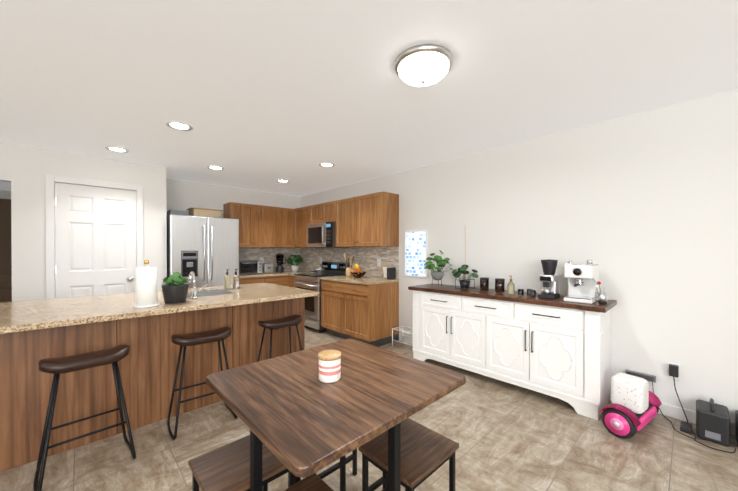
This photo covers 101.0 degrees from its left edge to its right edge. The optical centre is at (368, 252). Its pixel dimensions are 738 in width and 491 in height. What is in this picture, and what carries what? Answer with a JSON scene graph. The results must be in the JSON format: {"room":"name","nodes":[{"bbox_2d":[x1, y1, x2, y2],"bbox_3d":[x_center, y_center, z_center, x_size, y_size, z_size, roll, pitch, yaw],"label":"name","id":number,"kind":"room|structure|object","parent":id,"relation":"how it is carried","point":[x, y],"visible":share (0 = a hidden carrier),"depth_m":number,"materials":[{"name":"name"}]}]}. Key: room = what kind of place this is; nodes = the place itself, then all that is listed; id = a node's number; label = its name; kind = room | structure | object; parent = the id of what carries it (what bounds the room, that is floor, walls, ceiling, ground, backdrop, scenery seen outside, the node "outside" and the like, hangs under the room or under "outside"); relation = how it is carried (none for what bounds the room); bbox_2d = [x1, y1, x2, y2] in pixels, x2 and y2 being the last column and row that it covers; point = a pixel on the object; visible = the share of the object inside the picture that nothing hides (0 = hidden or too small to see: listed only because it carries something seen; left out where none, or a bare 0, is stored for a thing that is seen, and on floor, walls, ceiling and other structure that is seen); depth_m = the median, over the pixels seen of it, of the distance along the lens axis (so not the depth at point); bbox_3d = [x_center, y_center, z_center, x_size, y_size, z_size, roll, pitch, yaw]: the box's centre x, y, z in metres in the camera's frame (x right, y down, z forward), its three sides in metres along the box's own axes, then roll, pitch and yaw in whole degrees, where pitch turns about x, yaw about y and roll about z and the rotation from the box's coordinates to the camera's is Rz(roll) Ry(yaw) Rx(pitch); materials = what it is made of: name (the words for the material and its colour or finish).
{"room":"kitchen","nodes":[
{"label":"kitchen","id":0,"kind":"room"},
{"bbox_2d":[0,142,167,301],"bbox_3d":[-5.341,0.076,1.869,6.910,2.460,0.100,0,0,-44],"label":"wall","id":1,"kind":"structure","parent":0,"point":[26,168],"depth_m":3.41,"materials":[{"name":"white paint"}]},
{"bbox_2d":[45,175,143,298],"bbox_3d":[-3.309,0.212,3.731,1.400,2.170,0.038,0,0,-44],"label":"door frame","id":2,"kind":"structure","parent":1,"relation":"attached to","point":[50,180],"depth_m":3.46,"materials":[{"name":"white wood"}]},
{"bbox_2d":[55,182,135,297],"bbox_3d":[-3.307,0.245,3.720,0.745,2.088,0.112,0,0,-44],"label":"pantry door","id":3,"kind":"structure","parent":1,"relation":"in","point":[95,240],"depth_m":3.71,"materials":[{"name":"painted wood"},{"name":"brass"}]},
{"bbox_2d":[168,179,299,217],"bbox_3d":[-2.457,0.058,5.600,2.610,2.460,0.120,0,0,-44],"label":"wall","id":4,"kind":"structure","parent":0,"point":[182,195],"depth_m":5.30,"materials":[{"name":"white paint"}]},
{"bbox_2d":[223,202,254,246],"bbox_3d":[-2.317,-0.471,5.413,0.408,0.760,0.338,0,0,-44],"label":"upper cabinet","id":5,"kind":"object","parent":4,"relation":"attached to","point":[245,213],"depth_m":5.32,"materials":[{"name":"brown wood"}]},
{"bbox_2d":[255,205,274,246],"bbox_3d":[-2.021,-0.472,5.694,0.408,0.760,0.338,0,0,-44],"label":"upper cabinet","id":6,"kind":"object","parent":4,"relation":"attached to","point":[264,215],"depth_m":5.58,"materials":[{"name":"brown wood"}]},
{"bbox_2d":[239,247,299,271],"bbox_3d":[-2.038,0.147,5.907,1.560,0.480,0.012,0,0,-44],"label":"backsplash","id":7,"kind":"structure","parent":4,"relation":"attached to","point":[265,254],"depth_m":5.97,"materials":[{"name":"grey tile"}]},
{"bbox_2d":[275,208,294,247],"bbox_3d":[-1.725,-0.474,5.974,0.407,0.760,0.338,0,0,-44],"label":"upper cabinet","id":8,"kind":"object","parent":4,"relation":"attached to","point":[284,217],"depth_m":5.86,"materials":[{"name":"brown wood"}]},
{"bbox_2d":[0,328,737,490],"bbox_3d":[-2.300,1.341,0.598,9.600,0.060,14.000,0,0,-44],"label":"floor","id":9,"kind":"structure","parent":0,"point":[506,436],"depth_m":1.97,"materials":[{"name":"tile"}]},
{"bbox_2d":[0,199,11,302],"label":"door","id":10,"kind":"structure","parent":9,"relation":"on","point":[5,257],"depth_m":4.88,"materials":[{"name":"brown wood"}]},
{"bbox_2d":[33,345,135,490],"bbox_3d":[-1.709,0.956,1.847,0.314,0.696,0.443,0,0,42],"label":"bar stool","id":11,"kind":"object","parent":9,"relation":"on","point":[56,367],"visible":1,"depth_m":1.79,"materials":[{"name":"brown wood"}]},
{"bbox_2d":[0,299,304,471],"bbox_3d":[-2.446,0.874,2.194,3.991,0.860,0.920,0,0,-44],"label":"kitchen island","id":12,"kind":"object","parent":9,"relation":"on","point":[33,333],"depth_m":2.19,"materials":[{"name":"brown wood"}]},
{"bbox_2d":[0,283,318,334],"bbox_3d":[-2.397,0.424,2.122,4.064,0.039,1.230,0,0,-44],"label":"island countertop","id":13,"kind":"structure","parent":12,"relation":"on","point":[30,315],"depth_m":2.30,"materials":[{"name":"beige stone"}]},
{"bbox_2d":[133,260,159,307],"bbox_3d":[-1.663,0.229,2.274,0.160,0.346,0.160,0,0,-44],"label":"paper towel","id":14,"kind":"object","parent":13,"relation":"on","point":[146,286],"visible":1,"depth_m":2.22,"materials":[{"name":"white paper"}]},
{"bbox_2d":[161,272,188,303],"bbox_3d":[-1.554,0.281,2.443,0.187,0.240,0.190,0,0,-44],"label":"potted plant","id":15,"kind":"object","parent":13,"relation":"on","point":[174,288],"visible":1,"depth_m":2.39,"materials":[{"name":"black plastic"}]},
{"bbox_2d":[188,271,208,298],"bbox_3d":[-1.533,0.285,2.722,0.142,0.230,0.188,0,0,-44],"label":"faucet","id":16,"kind":"object","parent":13,"relation":"on","point":[194,288],"visible":1,"depth_m":2.64,"materials":[{"name":"silver metal"}]},
{"bbox_2d":[198,287,241,291],"bbox_3d":[-1.578,0.394,3.231,0.440,0.006,0.110,0,0,-44],"label":"soap tray","id":17,"kind":"object","parent":13,"relation":"on","point":[218,289],"visible":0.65,"depth_m":3.19,"materials":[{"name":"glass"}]},
{"bbox_2d":[224,269,229,288],"bbox_3d":[-1.525,0.286,3.276,0.060,0.207,0.065,0,0,-44],"label":"soap bottle","id":18,"kind":"object","parent":17,"relation":"on","point":[227,281],"visible":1,"depth_m":3.26,"materials":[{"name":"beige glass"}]},
{"bbox_2d":[233,269,238,287],"bbox_3d":[-1.460,0.286,3.338,0.060,0.207,0.065,0,0,-44],"label":"soap bottle","id":19,"kind":"object","parent":17,"relation":"on","point":[235,280],"visible":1,"depth_m":3.32,"materials":[{"name":"clear glass"}]},
{"bbox_2d":[167,327,237,439],"bbox_3d":[-1.276,0.954,2.334,0.443,0.696,0.314,0,0,-41],"label":"bar stool","id":20,"kind":"object","parent":9,"relation":"on","point":[204,337],"visible":0.88,"depth_m":2.29,"materials":[{"name":"brown wood"}]},
{"bbox_2d":[167,214,238,287],"bbox_3d":[-2.628,0.372,4.746,0.933,1.809,0.829,0,0,-44],"label":"fridge","id":21,"kind":"object","parent":9,"relation":"on","point":[205,250],"visible":0.5,"depth_m":4.44,"materials":[{"name":"grey metal"}]},
{"bbox_2d":[167,210,188,214],"bbox_3d":[-2.866,-0.576,4.561,0.240,0.085,0.270,0,0,-44],"label":"basket","id":22,"kind":"object","parent":21,"relation":"on","point":[177,212],"depth_m":4.46,"materials":[{"name":"beige"}]},
{"bbox_2d":[186,207,223,217],"bbox_3d":[-2.564,-0.601,4.758,0.450,0.134,0.320,0,0,-44],"label":"basket","id":23,"kind":"object","parent":21,"relation":"on","point":[203,212],"depth_m":4.64,"materials":[{"name":"beige wicker"}]},
{"bbox_2d":[188,435,294,490],"bbox_3d":[-0.502,1.069,1.222,0.330,0.480,0.290,0,0,-44],"label":"stool","id":24,"kind":"object","parent":9,"relation":"on","point":[225,467],"visible":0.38,"depth_m":1.18,"materials":[{"name":"brown wood"}]},
{"bbox_2d":[239,278,266,284],"bbox_3d":[-2.196,0.859,5.338,0.473,0.860,0.618,0,0,-44],"label":"base cabinet","id":25,"kind":"object","parent":9,"relation":"on","point":[241,280],"depth_m":5.13,"materials":[{"name":"brown wood"}]},
{"bbox_2d":[239,270,310,277],"bbox_3d":[-1.806,0.407,5.692,1.539,0.039,0.623,0,0,-44],"label":"countertop","id":26,"kind":"structure","parent":25,"relation":"on","point":[265,275],"depth_m":5.39,"materials":[{"name":"beige stone"}]},
{"bbox_2d":[239,260,262,274],"bbox_3d":[-2.161,0.271,5.435,0.410,0.236,0.369,0,0,-44],"label":"toaster oven","id":27,"kind":"object","parent":26,"relation":"on","point":[246,267],"visible":0.96,"depth_m":5.32,"materials":[{"name":"grey metal"}]},
{"bbox_2d":[263,263,273,272],"bbox_3d":[-1.923,0.293,5.707,0.190,0.186,0.262,0,0,-44],"label":"toaster","id":28,"kind":"object","parent":26,"relation":"on","point":[268,267],"visible":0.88,"depth_m":5.61,"materials":[{"name":"silver metal"}]},
{"bbox_2d":[276,253,285,272],"bbox_3d":[-1.701,0.197,5.878,0.205,0.377,0.156,0,0,-44],"label":"blender","id":29,"kind":"object","parent":26,"relation":"on","point":[280,257],"visible":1,"depth_m":5.81,"materials":[{"name":"black plastic"}]},
{"bbox_2d":[286,255,302,271],"bbox_3d":[-1.491,0.198,6.087,0.366,0.374,0.352,0,0,-44],"label":"potted plant","id":30,"kind":"object","parent":26,"relation":"on","point":[296,259],"visible":1,"depth_m":6.04,"materials":[{"name":"green plant"}]},
{"bbox_2d":[267,274,286,285],"bbox_3d":[-1.854,0.858,5.663,0.470,0.860,0.618,0,0,-44],"label":"base cabinet","id":31,"kind":"object","parent":9,"relation":"on","point":[278,281],"depth_m":5.47,"materials":[{"name":"brown wood"}]},
{"bbox_2d":[257,314,301,361],"bbox_3d":[-0.811,0.952,2.803,0.444,0.696,0.328,0,0,-44],"label":"bar stool","id":32,"kind":"object","parent":9,"relation":"on","point":[287,321],"visible":0.54,"depth_m":2.75,"materials":[{"name":"brown wood"}]},
{"bbox_2d":[287,274,326,286],"bbox_3d":[-1.163,0.858,5.696,0.618,0.860,0.286,0,0,-44],"label":"base cabinet","id":33,"kind":"object","parent":9,"relation":"on","point":[290,281],"depth_m":5.52,"materials":[{"name":"brown wood"}]},
{"bbox_2d":[283,473,333,490],"bbox_3d":[-0.226,1.070,0.932,0.330,0.480,0.290,0,0,-44],"label":"stool","id":34,"kind":"object","parent":9,"relation":"on","point":[314,482],"visible":0.9,"depth_m":1.08,"materials":[{"name":"brown wood"}]},
{"bbox_2d":[293,262,349,332],"bbox_3d":[-0.842,0.735,5.276,0.703,1.110,0.755,0,0,-44],"label":"range","id":35,"kind":"object","parent":9,"relation":"on","point":[310,281],"visible":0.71,"depth_m":5.00,"materials":[{"name":"grey metal"}]},
{"bbox_2d":[309,267,324,274],"bbox_3d":[-0.856,0.314,5.009,0.293,0.130,0.166,0,0,-44],"label":"pot","id":36,"kind":"object","parent":35,"relation":"on","point":[319,271],"visible":1,"depth_m":4.99,"materials":[{"name":"silver metal"}]},
{"bbox_2d":[206,339,465,490],"bbox_3d":[-0.140,0.918,1.306,0.820,0.780,0.785,0,0,-44],"label":"dining table","id":37,"kind":"object","parent":9,"relation":"on","point":[295,415],"visible":0.96,"depth_m":1.09,"materials":[{"name":"brown wood"}]},
{"bbox_2d":[318,350,340,382],"bbox_3d":[-0.164,0.474,1.270,0.096,0.106,0.096,0,0,-44],"label":"candle","id":38,"kind":"object","parent":37,"relation":"on","point":[329,366],"visible":1,"depth_m":1.23,"materials":[{"name":"white ceramic"}]},
{"bbox_2d":[318,448,386,490],"bbox_3d":[-0.103,1.067,1.601,0.330,0.480,0.290,0,0,-44],"label":"stool","id":39,"kind":"object","parent":9,"relation":"on","point":[344,461],"visible":0.06,"depth_m":1.60,"materials":[{"name":"brown wood"}]},
{"bbox_2d":[320,278,398,346],"bbox_3d":[-0.161,0.863,4.641,0.618,0.860,1.085,0,0,-44],"label":"base cabinet","id":40,"kind":"object","parent":9,"relation":"on","point":[365,309],"depth_m":4.31,"materials":[{"name":"brown wood"}]},
{"bbox_2d":[323,275,398,285],"bbox_3d":[-0.164,0.412,4.628,0.624,0.039,1.101,0,0,-44],"label":"countertop","id":41,"kind":"structure","parent":40,"relation":"on","point":[364,281],"depth_m":4.39,"materials":[{"name":"beige stone"}]},
{"bbox_2d":[344,254,353,276],"bbox_3d":[-0.312,0.209,4.930,0.175,0.363,0.153,0,0,-44],"label":"utensil crock","id":42,"kind":"object","parent":41,"relation":"on","point":[349,270],"visible":0.98,"depth_m":4.89,"materials":[{"name":"beige ceramic"}]},
{"bbox_2d":[350,264,365,277],"bbox_3d":[-0.164,0.283,4.690,0.250,0.217,0.250,0,0,-44],"label":"fruit bowl","id":43,"kind":"object","parent":41,"relation":"on","point":[358,273],"visible":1,"depth_m":4.62,"materials":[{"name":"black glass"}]},
{"bbox_2d":[382,265,389,278],"bbox_3d":[0.258,0.294,4.498,0.056,0.198,0.150,0,0,-44],"label":"picture","id":44,"kind":"object","parent":41,"relation":"on","point":[384,269],"visible":0.6,"depth_m":4.51,"materials":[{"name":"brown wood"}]},
{"bbox_2d":[387,267,395,279],"bbox_3d":[0.324,0.307,4.415,0.130,0.170,0.070,0,0,-44],"label":"smart speaker","id":45,"kind":"object","parent":41,"relation":"on","point":[391,272],"visible":1,"depth_m":4.38},
{"bbox_2d":[392,326,412,345],"bbox_3d":[0.529,1.176,4.167,0.234,0.237,0.374,0,0,-44],"label":"rack","id":46,"kind":"object","parent":9,"relation":"on","point":[402,331],"visible":0.77,"depth_m":4.21,"materials":[{"name":"white metal"}]},
{"bbox_2d":[358,418,458,490],"bbox_3d":[0.173,1.068,1.310,0.330,0.480,0.290,0,0,-44],"label":"stool","id":47,"kind":"object","parent":9,"relation":"on","point":[426,452],"visible":0.9,"depth_m":1.28,"materials":[{"name":"brown wood"}]},
{"bbox_2d":[408,283,616,419],"bbox_3d":[1.314,0.858,3.159,0.518,0.884,1.900,0,0,-44],"label":"sideboard","id":48,"kind":"object","parent":9,"relation":"on","point":[559,347],"visible":1,"depth_m":2.76,"materials":[{"name":"white paint"}]},
{"bbox_2d":[423,250,453,284],"bbox_3d":[0.838,0.192,3.694,0.426,0.439,0.397,0,0,-44],"label":"plant","id":49,"kind":"object","parent":48,"relation":"on","point":[438,274],"visible":1,"depth_m":3.63,"materials":[{"name":"green plant"}]},
{"bbox_2d":[451,265,477,289],"bbox_3d":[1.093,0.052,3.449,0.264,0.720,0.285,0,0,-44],"label":"plant","id":50,"kind":"object","parent":48,"relation":"on","point":[464,283],"visible":1,"depth_m":3.43,"materials":[{"name":"green plant"}]},
{"bbox_2d":[480,277,488,290],"bbox_3d":[1.238,0.342,3.264,0.094,0.142,0.094,0,0,-44],"label":"jar","id":51,"kind":"object","parent":48,"relation":"on","point":[484,283],"visible":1,"depth_m":3.23,"materials":[{"name":"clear glass"}]},
{"bbox_2d":[495,278,504,292],"bbox_3d":[1.352,0.343,3.144,0.094,0.142,0.094,0,0,-44],"label":"jar","id":52,"kind":"object","parent":48,"relation":"on","point":[499,285],"visible":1,"depth_m":3.11,"materials":[{"name":"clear glass"}]},
{"bbox_2d":[507,275,514,293],"bbox_3d":[1.415,0.323,3.032,0.068,0.182,0.066,0,0,-44],"label":"pump bottle","id":53,"kind":"object","parent":48,"relation":"on","point":[510,287],"visible":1,"depth_m":3.01,"materials":[{"name":"beige glass"}]},
{"bbox_2d":[518,289,527,295],"bbox_3d":[1.498,0.385,2.918,0.138,0.060,0.053,0,0,2],"label":"glass","id":54,"kind":"object","parent":48,"relation":"on","point":[520,291],"depth_m":2.90,"materials":[{"name":"clear glass"}]},
{"bbox_2d":[528,289,535,296],"bbox_3d":[1.524,0.385,2.832,0.053,0.060,0.053,0,0,37],"label":"glass","id":55,"kind":"object","parent":48,"relation":"on","point":[531,292],"depth_m":2.82,"materials":[{"name":"clear glass"}]},
{"bbox_2d":[538,259,559,298],"bbox_3d":[1.645,0.240,2.780,0.195,0.350,0.136,0,0,-44],"label":"coffee grinder","id":56,"kind":"object","parent":48,"relation":"on","point":[549,278],"visible":0.98,"depth_m":2.73,"materials":[{"name":"black plastic"}]},
{"bbox_2d":[564,260,598,303],"bbox_3d":[1.814,0.241,2.584,0.360,0.350,0.229,0,0,-44],"label":"espresso machine","id":57,"kind":"object","parent":48,"relation":"on","point":[583,280],"visible":0.98,"depth_m":2.56,"materials":[{"name":"white plastic"}]},
{"bbox_2d":[597,281,607,303],"bbox_3d":[1.908,0.327,2.486,0.068,0.179,0.068,0,0,-44],"label":"steel cup","id":58,"kind":"object","parent":48,"relation":"on","point":[602,297],"visible":0.98,"depth_m":2.46,"materials":[{"name":"silver metal"}]},
{"bbox_2d":[599,391,661,438],"bbox_3d":[1.970,1.197,2.287,0.576,0.212,0.221,0,0,-34],"label":"hoverboard","id":59,"kind":"object","parent":9,"relation":"on","point":[621,421],"visible":0.71,"depth_m":2.14,"materials":[{"name":"pink plastic"},{"name":"black rubber"}]},
{"bbox_2d":[611,373,648,413],"bbox_3d":[1.941,1.045,2.267,0.170,0.231,0.190,0,0,-34],"label":"bag","id":60,"kind":"object","parent":59,"relation":"on","point":[631,392],"visible":0.96,"depth_m":2.21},
{"bbox_2d":[696,398,729,446],"bbox_3d":[2.431,1.179,2.156,0.231,0.248,0.155,0,0,-44],"label":"box","id":61,"kind":"object","parent":9,"relation":"on","point":[712,421],"visible":0.98,"depth_m":2.09,"materials":[{"name":"black plastic"}]},
{"bbox_2d":[735,410,737,443],"bbox_3d":[2.564,1.185,2.016,0.231,0.238,0.160,0,0,-44],"label":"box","id":62,"kind":"object","parent":9,"relation":"on","point":[736,423],"visible":0.95,"depth_m":2.09,"materials":[{"name":"black plastic"}]},
{"bbox_2d":[0,0,737,196],"bbox_3d":[-2.300,-1.189,0.586,9.600,0.080,14.000,0,0,-44],"label":"ceiling","id":63,"kind":"structure","parent":0,"point":[261,95],"depth_m":2.01,"materials":[{"name":"white paint"}]},
{"bbox_2d":[105,146,128,152],"bbox_3d":[-2.842,-1.158,3.437,0.209,0.006,0.209,0,0,40],"label":"recessed light","id":64,"kind":"object","parent":63,"relation":"in","point":[116,149],"depth_m":3.43,"materials":[{"name":"white"}]},
{"bbox_2d":[166,121,192,130],"bbox_3d":[-1.738,-1.155,2.789,0.209,0.006,0.209,0,0,40],"label":"recessed light","id":65,"kind":"object","parent":63,"relation":"in","point":[177,125],"depth_m":2.79,"materials":[{"name":"white"}]},
{"bbox_2d":[207,166,223,169],"bbox_3d":[-2.111,-1.161,4.192,0.209,0.006,0.209,0,0,7],"label":"recessed light","id":66,"kind":"object","parent":63,"relation":"in","point":[210,167],"depth_m":4.17,"materials":[{"name":"white"}]},
{"bbox_2d":[276,179,288,182],"bbox_3d":[-1.412,-1.165,4.981,0.209,0.006,0.209,0,0,40],"label":"recessed light","id":67,"kind":"object","parent":63,"relation":"in","point":[279,180],"depth_m":4.95,"materials":[{"name":"white"}]},
{"bbox_2d":[319,162,334,166],"bbox_3d":[-0.563,-1.161,4.043,0.209,0.006,0.209,0,0,7],"label":"recessed light","id":68,"kind":"object","parent":63,"relation":"in","point":[324,164],"depth_m":4.03,"materials":[{"name":"white"}]},
{"bbox_2d":[394,44,453,86],"bbox_3d":[0.332,-1.092,1.859,0.356,0.123,0.356,0,0,-44],"label":"ceiling light","id":69,"kind":"object","parent":63,"relation":"attached to","point":[424,65],"visible":1,"depth_m":1.77,"materials":[{"name":"white glass"}]},
{"bbox_2d":[300,89,737,421],"bbox_3d":[2.262,0.072,2.649,0.150,2.460,10.900,0,0,-44],"label":"wall","id":70,"kind":"structure","parent":0,"point":[641,209],"depth_m":2.60,"materials":[{"name":"white paint"}]},
{"bbox_2d":[295,206,310,247],"bbox_3d":[-1.170,-0.473,5.904,0.338,0.760,0.605,0,0,-44],"label":"upper cabinet","id":71,"kind":"object","parent":70,"relation":"attached to","point":[302,215],"depth_m":5.79,"materials":[{"name":"brown wood"}]},
{"bbox_2d":[311,204,318,223],"bbox_3d":[-0.829,-0.682,5.544,0.338,0.340,0.385,0,0,-44],"label":"upper cabinet","id":72,"kind":"object","parent":70,"relation":"attached to","point":[314,208],"depth_m":5.45,"materials":[{"name":"brown wood"}]},
{"bbox_2d":[319,201,334,222],"bbox_3d":[-0.564,-0.680,5.265,0.338,0.340,0.385,0,0,-44],"label":"upper cabinet","id":73,"kind":"object","parent":70,"relation":"attached to","point":[326,210],"depth_m":5.18,"materials":[{"name":"brown wood"}]},
{"bbox_2d":[307,221,348,247],"bbox_3d":[-0.741,-0.293,5.367,0.454,0.426,0.760,0,0,-44],"label":"microwave","id":74,"kind":"object","parent":73,"relation":"attached to","point":[320,235],"visible":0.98,"depth_m":5.17,"materials":[{"name":"grey metal"}]},
{"bbox_2d":[335,197,354,246],"bbox_3d":[-0.244,-0.469,4.929,0.338,0.760,0.543,0,0,-44],"label":"upper cabinet","id":75,"kind":"object","parent":70,"relation":"attached to","point":[345,208],"depth_m":4.83,"materials":[{"name":"brown wood"}]},
{"bbox_2d":[300,246,398,278],"bbox_3d":[-0.516,0.149,5.458,0.012,0.480,2.760,0,0,-44],"label":"backsplash","id":76,"kind":"structure","parent":70,"relation":"attached to","point":[370,261],"depth_m":5.08,"materials":[{"name":"grey tile"}]},
{"bbox_2d":[355,192,398,246],"bbox_3d":[0.129,-0.467,4.536,0.338,0.760,0.542,0,0,-44],"label":"upper cabinet","id":77,"kind":"object","parent":70,"relation":"attached to","point":[370,220],"depth_m":4.39,"materials":[{"name":"brown wood"}]},
{"bbox_2d":[404,229,427,277],"bbox_3d":[0.647,0.020,4.218,0.028,0.650,0.400,0,0,-44],"label":"picture","id":78,"kind":"object","parent":70,"relation":"attached to","point":[415,249],"depth_m":4.20,"materials":[{"name":"white paper"}]},
{"bbox_2d":[399,334,734,434],"bbox_3d":[3.167,1.260,1.583,0.014,0.095,7.900,0,0,-44],"label":"baseboard","id":79,"kind":"structure","parent":70,"relation":"attached to","point":[672,411],"depth_m":2.38,"materials":[{"name":"white wood"}]},
{"bbox_2d":[625,362,735,452],"bbox_3d":[2.274,1.088,2.272,0.358,0.428,0.588,0,0,-44],"label":"power cord","id":80,"kind":"object","parent":70,"relation":"attached to","point":[674,371],"visible":0.92,"depth_m":2.36,"materials":[{"name":"black plastic"}]}
]}

